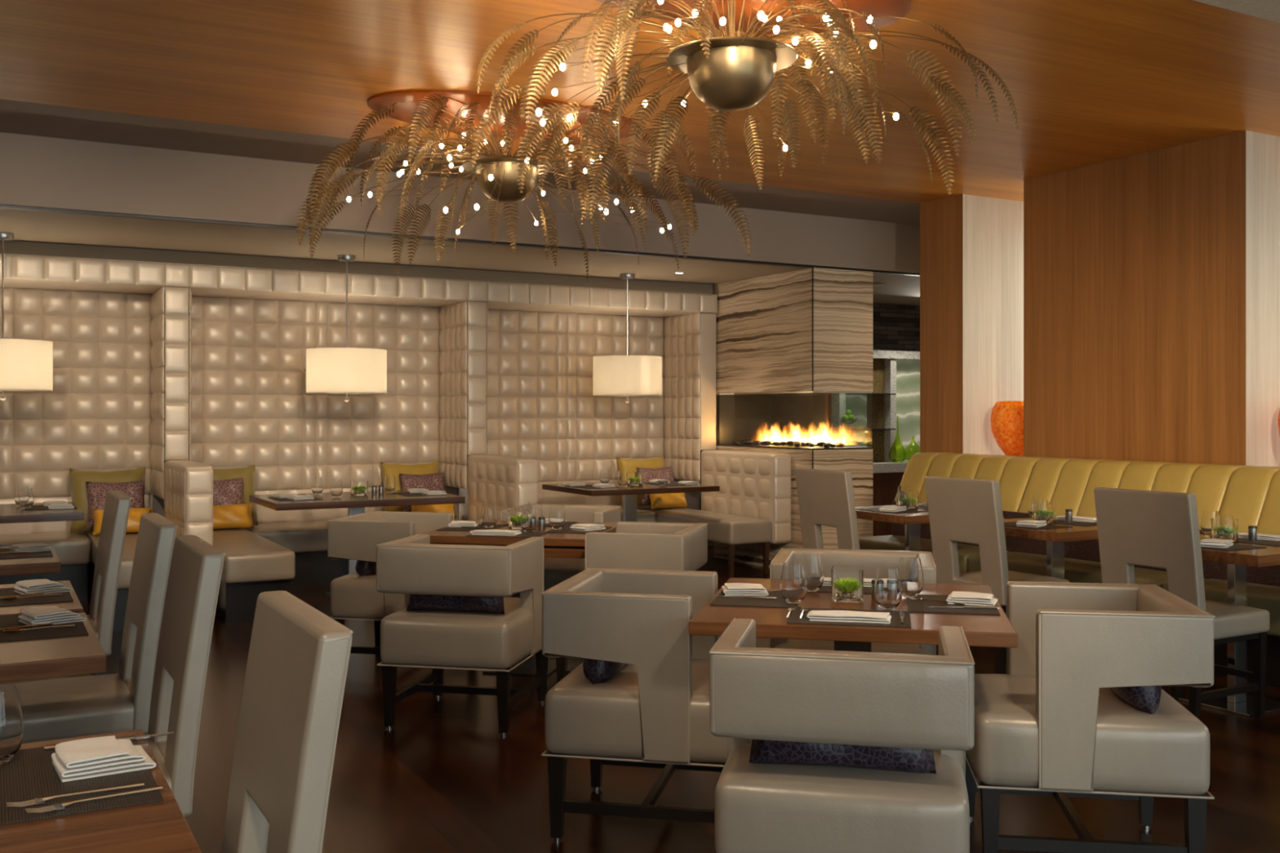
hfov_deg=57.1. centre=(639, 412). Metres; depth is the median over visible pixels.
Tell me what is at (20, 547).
napkin
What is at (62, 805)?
fork
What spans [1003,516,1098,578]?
dining table
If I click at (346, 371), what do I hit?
pendant lamp
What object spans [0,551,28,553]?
spoon
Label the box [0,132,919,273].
wall
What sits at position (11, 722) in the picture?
glass
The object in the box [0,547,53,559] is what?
placemat
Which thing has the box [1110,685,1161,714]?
lumbar cushion
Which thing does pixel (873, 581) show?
shaker
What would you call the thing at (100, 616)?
dining chair
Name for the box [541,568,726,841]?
armchair
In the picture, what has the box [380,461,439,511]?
square cushion
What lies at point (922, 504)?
napkin
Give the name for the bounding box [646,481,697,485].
placemat
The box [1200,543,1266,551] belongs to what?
placemat
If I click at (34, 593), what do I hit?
fork
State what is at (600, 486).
napkin
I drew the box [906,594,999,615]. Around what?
placemat
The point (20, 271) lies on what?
header
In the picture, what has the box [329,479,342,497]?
glass
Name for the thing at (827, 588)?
placemat
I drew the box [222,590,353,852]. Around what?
dining chair
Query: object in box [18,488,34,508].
glass
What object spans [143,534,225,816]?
dining chair
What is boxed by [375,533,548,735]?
armchair
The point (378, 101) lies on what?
ceiling medallion
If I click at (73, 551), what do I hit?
bench
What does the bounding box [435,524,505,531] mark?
placemat
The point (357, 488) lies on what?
vase
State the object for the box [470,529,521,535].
napkin
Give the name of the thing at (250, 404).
wall panel
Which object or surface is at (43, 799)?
fork
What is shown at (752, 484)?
divider
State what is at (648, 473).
patterned cushion
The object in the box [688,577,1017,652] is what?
dining table
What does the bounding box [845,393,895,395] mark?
shelf
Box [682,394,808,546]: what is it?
wall
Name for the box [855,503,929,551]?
dining table
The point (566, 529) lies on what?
placemat
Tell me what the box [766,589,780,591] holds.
fork
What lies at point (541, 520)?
shaker
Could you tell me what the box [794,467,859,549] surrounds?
dining chair
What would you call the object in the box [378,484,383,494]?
shaker
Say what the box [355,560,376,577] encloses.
lumbar cushion
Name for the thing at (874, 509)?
placemat
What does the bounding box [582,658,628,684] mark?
lumbar cushion
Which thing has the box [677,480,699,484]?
napkin
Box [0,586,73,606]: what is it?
placemat
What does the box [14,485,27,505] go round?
glass
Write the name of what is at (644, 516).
bench
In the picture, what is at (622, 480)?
glass
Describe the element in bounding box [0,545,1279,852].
floor
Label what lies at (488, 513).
glass
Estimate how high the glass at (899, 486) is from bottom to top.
0.130 m
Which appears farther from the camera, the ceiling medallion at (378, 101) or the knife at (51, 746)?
the ceiling medallion at (378, 101)
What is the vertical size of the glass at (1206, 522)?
0.130 m
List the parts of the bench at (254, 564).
seat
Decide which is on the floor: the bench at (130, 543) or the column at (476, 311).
the bench at (130, 543)
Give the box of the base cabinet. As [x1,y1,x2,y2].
[872,471,904,536]
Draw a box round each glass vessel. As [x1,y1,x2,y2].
[990,400,1023,455]
[1277,408,1279,436]
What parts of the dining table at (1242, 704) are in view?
plate, post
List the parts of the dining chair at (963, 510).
backrest, leg, seat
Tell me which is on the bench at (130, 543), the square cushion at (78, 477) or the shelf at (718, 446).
the square cushion at (78, 477)
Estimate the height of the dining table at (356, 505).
0.750 m
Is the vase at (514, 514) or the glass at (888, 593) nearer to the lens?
the glass at (888, 593)
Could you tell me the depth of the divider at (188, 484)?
7.89 m
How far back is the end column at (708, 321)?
11.12 m
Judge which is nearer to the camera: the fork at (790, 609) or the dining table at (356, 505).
the fork at (790, 609)
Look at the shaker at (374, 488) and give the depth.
8.97 m
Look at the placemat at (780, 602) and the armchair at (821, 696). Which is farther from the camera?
the placemat at (780, 602)
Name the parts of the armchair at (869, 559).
arm, seat, backrest, arm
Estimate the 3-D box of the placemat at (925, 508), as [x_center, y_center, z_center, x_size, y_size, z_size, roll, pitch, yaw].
[1.906,0.618,7.597,0.280,0.003,0.360,0,0,-29]
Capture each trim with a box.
[0,204,919,276]
[0,240,712,294]
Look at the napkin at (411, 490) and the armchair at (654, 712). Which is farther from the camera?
the napkin at (411, 490)
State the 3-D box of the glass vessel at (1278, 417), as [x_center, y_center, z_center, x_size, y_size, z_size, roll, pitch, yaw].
[3.927,0.131,6.819,0.410,0.436,0.430,0,0,-13]
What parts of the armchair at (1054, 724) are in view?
leg, leg, arm, seat, arm, leg, backrest, leg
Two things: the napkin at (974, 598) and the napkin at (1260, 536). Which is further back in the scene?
the napkin at (1260, 536)
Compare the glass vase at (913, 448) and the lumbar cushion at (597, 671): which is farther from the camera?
the glass vase at (913, 448)
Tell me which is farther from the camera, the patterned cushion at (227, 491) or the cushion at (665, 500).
the cushion at (665, 500)
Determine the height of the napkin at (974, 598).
0.028 m
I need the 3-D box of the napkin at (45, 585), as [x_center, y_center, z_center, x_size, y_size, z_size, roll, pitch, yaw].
[-2.056,0.599,4.051,0.151,0.035,0.130,0,0,-43]
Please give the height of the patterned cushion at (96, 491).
0.338 m
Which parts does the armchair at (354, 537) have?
leg, backrest, seat, arm, leg, arm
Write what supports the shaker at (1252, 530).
on the placemat at (1264, 542)
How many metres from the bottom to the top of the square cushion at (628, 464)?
0.485 m
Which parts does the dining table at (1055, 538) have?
post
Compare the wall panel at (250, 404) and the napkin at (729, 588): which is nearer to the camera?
the napkin at (729, 588)
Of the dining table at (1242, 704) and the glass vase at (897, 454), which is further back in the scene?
the glass vase at (897, 454)
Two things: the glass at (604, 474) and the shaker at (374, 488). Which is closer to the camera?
the shaker at (374, 488)
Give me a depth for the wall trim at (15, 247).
9.45 m
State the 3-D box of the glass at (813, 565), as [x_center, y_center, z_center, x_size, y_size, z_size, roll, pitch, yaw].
[0.599,0.560,4.117,0.089,0.130,0.089,0,0,-29]
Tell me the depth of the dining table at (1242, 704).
5.53 m
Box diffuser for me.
[610,395,644,395]
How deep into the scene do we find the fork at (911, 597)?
3.88 m
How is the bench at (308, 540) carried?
on the floor
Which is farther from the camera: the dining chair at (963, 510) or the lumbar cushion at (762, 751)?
the dining chair at (963, 510)
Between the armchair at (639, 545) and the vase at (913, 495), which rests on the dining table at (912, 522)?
the vase at (913, 495)
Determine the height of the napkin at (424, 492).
0.028 m
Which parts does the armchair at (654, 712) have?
leg, backrest, leg, arm, seat, arm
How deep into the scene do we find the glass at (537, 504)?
6.50 m
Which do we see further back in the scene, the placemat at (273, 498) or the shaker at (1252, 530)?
the placemat at (273, 498)
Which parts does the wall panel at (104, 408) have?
panel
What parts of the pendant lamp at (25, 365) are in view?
stem, lamp shade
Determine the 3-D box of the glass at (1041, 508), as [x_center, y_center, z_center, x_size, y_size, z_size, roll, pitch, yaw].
[2.213,0.551,6.486,0.089,0.130,0.089,0,0,-29]
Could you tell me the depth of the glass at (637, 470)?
10.35 m
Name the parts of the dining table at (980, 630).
post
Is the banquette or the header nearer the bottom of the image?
the banquette
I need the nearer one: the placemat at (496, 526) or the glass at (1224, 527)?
the glass at (1224, 527)
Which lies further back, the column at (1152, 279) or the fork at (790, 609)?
the column at (1152, 279)
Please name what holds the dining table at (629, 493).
on the floor
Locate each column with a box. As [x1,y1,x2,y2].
[164,286,188,460]
[466,301,486,454]
[700,312,715,450]
[920,194,1023,455]
[1023,130,1279,466]
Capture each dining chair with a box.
[8,512,177,743]
[86,490,131,675]
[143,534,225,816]
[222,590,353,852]
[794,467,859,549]
[924,475,1069,674]
[1093,487,1269,719]
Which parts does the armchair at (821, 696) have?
arm, seat, backrest, arm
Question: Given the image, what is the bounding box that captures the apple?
[845,409,851,415]
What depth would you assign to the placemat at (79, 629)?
3.31 m
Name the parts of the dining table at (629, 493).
post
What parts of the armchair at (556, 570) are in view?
arm, seat, backrest, arm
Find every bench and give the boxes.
[0,532,90,600]
[86,531,137,631]
[213,528,295,624]
[244,520,347,586]
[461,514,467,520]
[621,507,655,522]
[636,506,771,577]
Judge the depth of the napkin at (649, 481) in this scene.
10.38 m
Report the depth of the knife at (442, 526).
6.35 m
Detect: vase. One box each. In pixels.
[350,480,368,496]
[506,507,522,529]
[626,472,642,485]
[828,565,866,603]
[888,415,906,462]
[905,435,919,461]
[906,490,918,509]
[1032,502,1056,524]
[1210,517,1239,542]
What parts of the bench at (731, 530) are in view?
seat, leg, leg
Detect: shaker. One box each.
[371,485,377,494]
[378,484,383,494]
[537,516,545,530]
[871,578,875,601]
[1065,509,1072,522]
[1248,525,1257,541]
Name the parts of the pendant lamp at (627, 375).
stem, lamp shade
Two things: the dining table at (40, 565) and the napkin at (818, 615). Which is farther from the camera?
the dining table at (40, 565)
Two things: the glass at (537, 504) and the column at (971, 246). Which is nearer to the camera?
the glass at (537, 504)
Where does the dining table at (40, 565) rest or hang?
on the floor
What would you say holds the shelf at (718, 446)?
on the fireplace
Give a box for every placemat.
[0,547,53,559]
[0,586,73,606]
[0,611,88,642]
[0,735,163,825]
[24,503,76,511]
[267,497,322,501]
[392,492,445,496]
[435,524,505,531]
[466,531,547,537]
[504,521,577,526]
[547,525,612,533]
[566,484,617,488]
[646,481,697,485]
[709,589,798,608]
[786,607,911,627]
[817,585,871,593]
[855,507,928,513]
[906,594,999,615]
[916,506,928,510]
[1004,521,1072,529]
[1053,520,1097,526]
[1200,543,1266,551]
[1210,537,1279,546]
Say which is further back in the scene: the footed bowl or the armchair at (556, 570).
the footed bowl
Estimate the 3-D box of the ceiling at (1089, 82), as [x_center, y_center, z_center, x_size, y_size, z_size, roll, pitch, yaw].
[2.355,-1.732,4.312,12.300,0.175,10.660,0,0,-29]
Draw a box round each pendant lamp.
[0,232,53,400]
[306,255,386,401]
[592,273,662,403]
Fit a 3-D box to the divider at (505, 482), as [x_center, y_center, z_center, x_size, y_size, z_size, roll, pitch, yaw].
[-1.118,0.850,9.504,0.202,0.996,1.101,0,0,-29]
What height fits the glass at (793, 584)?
0.130 m
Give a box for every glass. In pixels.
[0,684,24,764]
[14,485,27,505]
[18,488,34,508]
[311,476,323,494]
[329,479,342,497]
[384,475,395,492]
[480,502,497,528]
[520,506,537,533]
[527,501,542,524]
[548,504,565,529]
[600,468,609,484]
[617,471,627,486]
[634,468,644,480]
[657,470,668,485]
[780,561,807,604]
[800,552,824,591]
[874,566,902,609]
[896,488,910,509]
[897,485,909,490]
[898,556,923,597]
[1028,496,1043,519]
[1032,500,1049,523]
[1200,510,1218,537]
[1214,515,1235,542]
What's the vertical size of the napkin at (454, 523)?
0.028 m
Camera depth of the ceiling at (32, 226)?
8.90 m
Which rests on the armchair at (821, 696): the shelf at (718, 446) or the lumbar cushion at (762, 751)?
the lumbar cushion at (762, 751)
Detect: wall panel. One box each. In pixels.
[0,286,164,534]
[188,288,466,523]
[457,302,700,519]
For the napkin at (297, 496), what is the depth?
8.44 m
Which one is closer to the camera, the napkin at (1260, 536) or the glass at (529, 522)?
the napkin at (1260, 536)
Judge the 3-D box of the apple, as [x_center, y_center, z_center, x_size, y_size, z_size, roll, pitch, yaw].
[2.278,0.002,12.856,0.072,0.074,0.070,0,0,-19]
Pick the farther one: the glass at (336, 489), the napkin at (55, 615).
the glass at (336, 489)
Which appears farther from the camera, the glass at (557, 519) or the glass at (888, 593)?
the glass at (557, 519)
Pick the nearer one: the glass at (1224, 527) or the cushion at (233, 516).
the glass at (1224, 527)
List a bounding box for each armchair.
[326,511,453,654]
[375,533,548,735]
[500,503,621,597]
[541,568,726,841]
[555,521,707,683]
[708,617,974,852]
[769,548,936,655]
[965,581,1215,852]
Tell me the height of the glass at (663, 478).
0.130 m
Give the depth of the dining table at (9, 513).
7.36 m
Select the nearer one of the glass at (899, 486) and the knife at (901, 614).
the knife at (901, 614)
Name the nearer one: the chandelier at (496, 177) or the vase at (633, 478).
the chandelier at (496, 177)
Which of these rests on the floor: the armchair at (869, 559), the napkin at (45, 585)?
the armchair at (869, 559)
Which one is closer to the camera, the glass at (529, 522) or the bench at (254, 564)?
the glass at (529, 522)
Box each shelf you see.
[715,444,872,449]
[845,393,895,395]
[845,428,895,430]
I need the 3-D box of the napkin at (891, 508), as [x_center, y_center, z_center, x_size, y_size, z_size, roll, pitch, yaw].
[1.583,0.602,7.371,0.110,0.028,0.160,0,0,38]
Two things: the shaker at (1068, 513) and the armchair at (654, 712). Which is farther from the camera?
the shaker at (1068, 513)
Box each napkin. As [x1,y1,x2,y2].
[8,542,53,551]
[13,578,71,594]
[17,605,86,626]
[41,500,67,506]
[48,503,74,509]
[51,735,156,782]
[271,493,297,497]
[286,494,314,500]
[407,488,428,493]
[421,490,446,494]
[448,520,478,527]
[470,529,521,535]
[563,482,585,486]
[569,523,605,531]
[592,484,615,488]
[648,480,670,483]
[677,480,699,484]
[721,582,768,595]
[806,610,891,623]
[822,577,873,586]
[879,506,906,511]
[918,502,926,506]
[946,591,997,605]
[1016,520,1046,527]
[1056,515,1096,522]
[1200,538,1233,547]
[1238,533,1279,540]
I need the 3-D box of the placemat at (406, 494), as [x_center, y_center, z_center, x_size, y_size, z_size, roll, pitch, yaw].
[-1.706,0.628,9.059,0.300,0.003,0.420,0,0,-29]
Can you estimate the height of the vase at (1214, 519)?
0.110 m
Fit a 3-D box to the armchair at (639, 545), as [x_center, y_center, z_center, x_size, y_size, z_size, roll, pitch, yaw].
[-0.037,0.976,5.887,0.668,0.808,0.620,0,0,14]
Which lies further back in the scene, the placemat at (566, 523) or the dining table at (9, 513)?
the dining table at (9, 513)
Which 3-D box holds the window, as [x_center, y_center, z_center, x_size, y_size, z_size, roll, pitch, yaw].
[2.518,-0.014,12.969,3.380,1.348,0.345,0,0,-29]
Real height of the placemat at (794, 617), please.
0.003 m
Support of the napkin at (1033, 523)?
on the placemat at (1013, 524)
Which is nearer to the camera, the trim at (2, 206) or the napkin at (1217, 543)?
the napkin at (1217, 543)
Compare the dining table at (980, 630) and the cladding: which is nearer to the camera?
the dining table at (980, 630)
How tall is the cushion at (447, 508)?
0.188 m
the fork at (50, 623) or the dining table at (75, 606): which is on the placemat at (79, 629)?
the fork at (50, 623)
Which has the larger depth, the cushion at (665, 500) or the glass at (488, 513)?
the cushion at (665, 500)
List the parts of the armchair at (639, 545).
leg, arm, arm, backrest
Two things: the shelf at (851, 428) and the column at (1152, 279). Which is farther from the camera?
the shelf at (851, 428)
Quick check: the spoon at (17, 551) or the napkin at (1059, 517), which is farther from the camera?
the napkin at (1059, 517)
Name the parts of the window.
onyx panel, mosaic panel, onyx panel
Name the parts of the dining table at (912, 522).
post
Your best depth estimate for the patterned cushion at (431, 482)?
10.02 m
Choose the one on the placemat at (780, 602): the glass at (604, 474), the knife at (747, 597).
the knife at (747, 597)
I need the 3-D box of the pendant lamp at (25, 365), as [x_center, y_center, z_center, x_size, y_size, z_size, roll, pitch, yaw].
[-4.352,-0.649,8.038,0.610,1.137,0.610,0,0,-29]
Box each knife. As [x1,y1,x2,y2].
[44,731,173,750]
[442,526,480,528]
[713,595,777,599]
[899,611,904,625]
[928,605,999,608]
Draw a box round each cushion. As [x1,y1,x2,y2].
[69,466,145,533]
[85,480,145,528]
[92,506,151,534]
[212,464,257,525]
[213,477,244,505]
[213,503,253,528]
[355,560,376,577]
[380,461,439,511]
[399,472,444,511]
[406,594,504,613]
[410,503,457,518]
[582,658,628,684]
[616,456,664,508]
[635,466,674,503]
[648,493,688,509]
[749,738,936,773]
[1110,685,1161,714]
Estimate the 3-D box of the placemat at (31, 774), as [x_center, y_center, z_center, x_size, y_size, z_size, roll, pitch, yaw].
[-0.993,0.618,1.988,0.300,0.003,0.420,0,0,-29]
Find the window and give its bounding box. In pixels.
[831,350,919,473]
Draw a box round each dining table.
[0,502,84,523]
[0,545,61,576]
[0,580,84,617]
[0,612,106,682]
[0,729,201,852]
[248,489,465,595]
[418,520,616,675]
[542,480,719,521]
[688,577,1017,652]
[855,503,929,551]
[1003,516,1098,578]
[1178,533,1279,716]
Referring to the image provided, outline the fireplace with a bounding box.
[713,267,872,568]
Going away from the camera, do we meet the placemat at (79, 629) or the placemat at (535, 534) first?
the placemat at (79, 629)
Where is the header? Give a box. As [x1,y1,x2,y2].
[0,253,717,317]
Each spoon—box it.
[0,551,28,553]
[0,593,62,599]
[2,624,75,632]
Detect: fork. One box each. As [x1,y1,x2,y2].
[0,591,43,598]
[0,622,53,631]
[5,782,144,807]
[24,785,162,813]
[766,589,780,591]
[785,606,795,619]
[799,607,808,620]
[908,596,964,605]
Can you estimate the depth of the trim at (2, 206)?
8.15 m
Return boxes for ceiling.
[0,0,1279,225]
[0,208,919,306]
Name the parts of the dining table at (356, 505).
post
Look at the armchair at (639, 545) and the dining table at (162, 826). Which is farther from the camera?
the armchair at (639, 545)
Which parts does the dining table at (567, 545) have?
plate, post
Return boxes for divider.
[164,460,213,545]
[467,454,538,520]
[701,450,791,543]
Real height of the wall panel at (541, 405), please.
1.920 m
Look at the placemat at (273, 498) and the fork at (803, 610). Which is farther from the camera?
the placemat at (273, 498)
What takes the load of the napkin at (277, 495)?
on the placemat at (273, 498)
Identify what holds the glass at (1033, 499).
on the dining table at (1055, 538)
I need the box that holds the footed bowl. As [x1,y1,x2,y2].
[840,417,857,429]
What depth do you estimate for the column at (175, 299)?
8.80 m
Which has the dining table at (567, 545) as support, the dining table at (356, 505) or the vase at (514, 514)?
the vase at (514, 514)
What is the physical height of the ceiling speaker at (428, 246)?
0.007 m
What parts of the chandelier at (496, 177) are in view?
bulb, bulb, bulb, bulb, lamp shade, stem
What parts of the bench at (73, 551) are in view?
seat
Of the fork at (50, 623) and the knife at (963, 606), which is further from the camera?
the knife at (963, 606)
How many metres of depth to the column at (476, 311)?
9.96 m
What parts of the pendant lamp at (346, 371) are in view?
lamp shade, stem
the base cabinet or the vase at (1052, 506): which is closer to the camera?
the vase at (1052, 506)
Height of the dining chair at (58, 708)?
1.032 m
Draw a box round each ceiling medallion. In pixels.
[367,89,639,142]
[594,0,910,35]
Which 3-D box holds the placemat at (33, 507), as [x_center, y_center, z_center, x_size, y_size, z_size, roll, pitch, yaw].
[-3.903,0.628,7.784,0.300,0.003,0.420,0,0,-29]
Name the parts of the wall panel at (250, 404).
panel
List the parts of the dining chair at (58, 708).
seat, backrest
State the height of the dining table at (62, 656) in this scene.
0.760 m
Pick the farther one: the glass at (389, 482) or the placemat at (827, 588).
the glass at (389, 482)
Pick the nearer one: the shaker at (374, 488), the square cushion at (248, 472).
the shaker at (374, 488)
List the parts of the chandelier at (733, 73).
bulb, bulb, bulb, bulb, bulb, bulb, bulb, bulb, stem, lamp shade, bulb, bulb, bulb, bulb, bulb, bulb, bulb, bulb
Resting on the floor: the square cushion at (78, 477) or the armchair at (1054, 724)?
the armchair at (1054, 724)
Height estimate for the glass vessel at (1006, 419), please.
0.436 m
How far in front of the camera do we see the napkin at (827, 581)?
4.25 m
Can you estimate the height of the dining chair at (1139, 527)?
1.032 m
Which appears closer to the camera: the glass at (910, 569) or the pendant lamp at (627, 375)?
the glass at (910, 569)
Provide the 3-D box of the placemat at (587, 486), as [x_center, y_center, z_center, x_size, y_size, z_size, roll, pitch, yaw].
[-0.405,0.628,9.951,0.300,0.003,0.420,0,0,-29]
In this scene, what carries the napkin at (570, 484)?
on the placemat at (587, 486)
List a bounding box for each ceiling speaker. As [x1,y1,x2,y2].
[417,243,450,248]
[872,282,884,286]
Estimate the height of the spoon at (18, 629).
0.011 m
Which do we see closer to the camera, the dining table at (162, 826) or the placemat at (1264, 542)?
the dining table at (162, 826)
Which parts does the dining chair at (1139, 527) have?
backrest, leg, leg, seat rail, seat, leg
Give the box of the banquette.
[858,452,1279,688]
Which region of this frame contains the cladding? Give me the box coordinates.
[872,302,919,351]
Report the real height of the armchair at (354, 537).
0.808 m
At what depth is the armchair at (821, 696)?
2.78 m
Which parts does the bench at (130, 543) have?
seat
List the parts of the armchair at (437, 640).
leg, arm, leg, backrest, seat, leg, arm, leg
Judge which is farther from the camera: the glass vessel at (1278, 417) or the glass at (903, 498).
the glass at (903, 498)
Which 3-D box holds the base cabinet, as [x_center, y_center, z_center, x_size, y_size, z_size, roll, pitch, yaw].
[2.512,1.021,12.980,3.380,0.718,0.310,0,0,-29]
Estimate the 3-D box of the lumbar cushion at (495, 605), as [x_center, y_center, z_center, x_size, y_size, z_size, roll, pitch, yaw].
[-0.814,0.780,5.213,0.460,0.217,0.148,0,0,11]
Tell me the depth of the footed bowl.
12.79 m
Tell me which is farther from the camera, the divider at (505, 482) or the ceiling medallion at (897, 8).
the divider at (505, 482)
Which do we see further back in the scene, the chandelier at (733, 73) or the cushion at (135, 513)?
the cushion at (135, 513)
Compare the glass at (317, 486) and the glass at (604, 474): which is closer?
the glass at (317, 486)
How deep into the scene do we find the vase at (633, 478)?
10.06 m
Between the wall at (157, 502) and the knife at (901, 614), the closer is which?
the knife at (901, 614)
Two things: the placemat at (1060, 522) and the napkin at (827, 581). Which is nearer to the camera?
the napkin at (827, 581)
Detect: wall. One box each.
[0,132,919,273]
[9,317,682,589]
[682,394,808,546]
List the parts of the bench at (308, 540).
seat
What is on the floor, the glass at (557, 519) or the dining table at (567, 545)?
the dining table at (567, 545)
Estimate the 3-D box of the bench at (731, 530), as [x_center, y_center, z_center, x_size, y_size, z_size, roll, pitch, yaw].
[0.499,1.144,10.727,0.439,0.472,1.844,0,0,-29]
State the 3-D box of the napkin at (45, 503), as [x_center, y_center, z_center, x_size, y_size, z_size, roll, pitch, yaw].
[-3.937,0.612,7.925,0.160,0.028,0.110,0,0,-29]
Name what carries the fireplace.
on the floor
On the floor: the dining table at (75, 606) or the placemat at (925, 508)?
the dining table at (75, 606)
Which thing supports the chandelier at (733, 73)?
hanging from the ceiling at (1089, 82)
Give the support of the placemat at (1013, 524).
on the dining table at (1055, 538)
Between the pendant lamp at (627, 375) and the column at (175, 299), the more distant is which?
the pendant lamp at (627, 375)
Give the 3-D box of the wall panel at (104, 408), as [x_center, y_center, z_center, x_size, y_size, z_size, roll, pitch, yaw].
[-4.671,0.020,8.561,2.178,1.920,0.695,0,0,-29]
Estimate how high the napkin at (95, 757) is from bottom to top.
0.035 m
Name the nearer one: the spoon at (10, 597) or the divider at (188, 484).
the spoon at (10, 597)
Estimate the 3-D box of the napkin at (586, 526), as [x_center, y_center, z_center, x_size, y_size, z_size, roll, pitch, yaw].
[-0.279,0.612,6.287,0.110,0.028,0.160,0,0,45]
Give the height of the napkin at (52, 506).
0.028 m
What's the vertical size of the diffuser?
0.004 m
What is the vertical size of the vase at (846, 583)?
0.110 m
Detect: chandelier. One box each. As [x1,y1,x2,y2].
[295,93,751,281]
[471,0,1019,218]
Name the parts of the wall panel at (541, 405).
panel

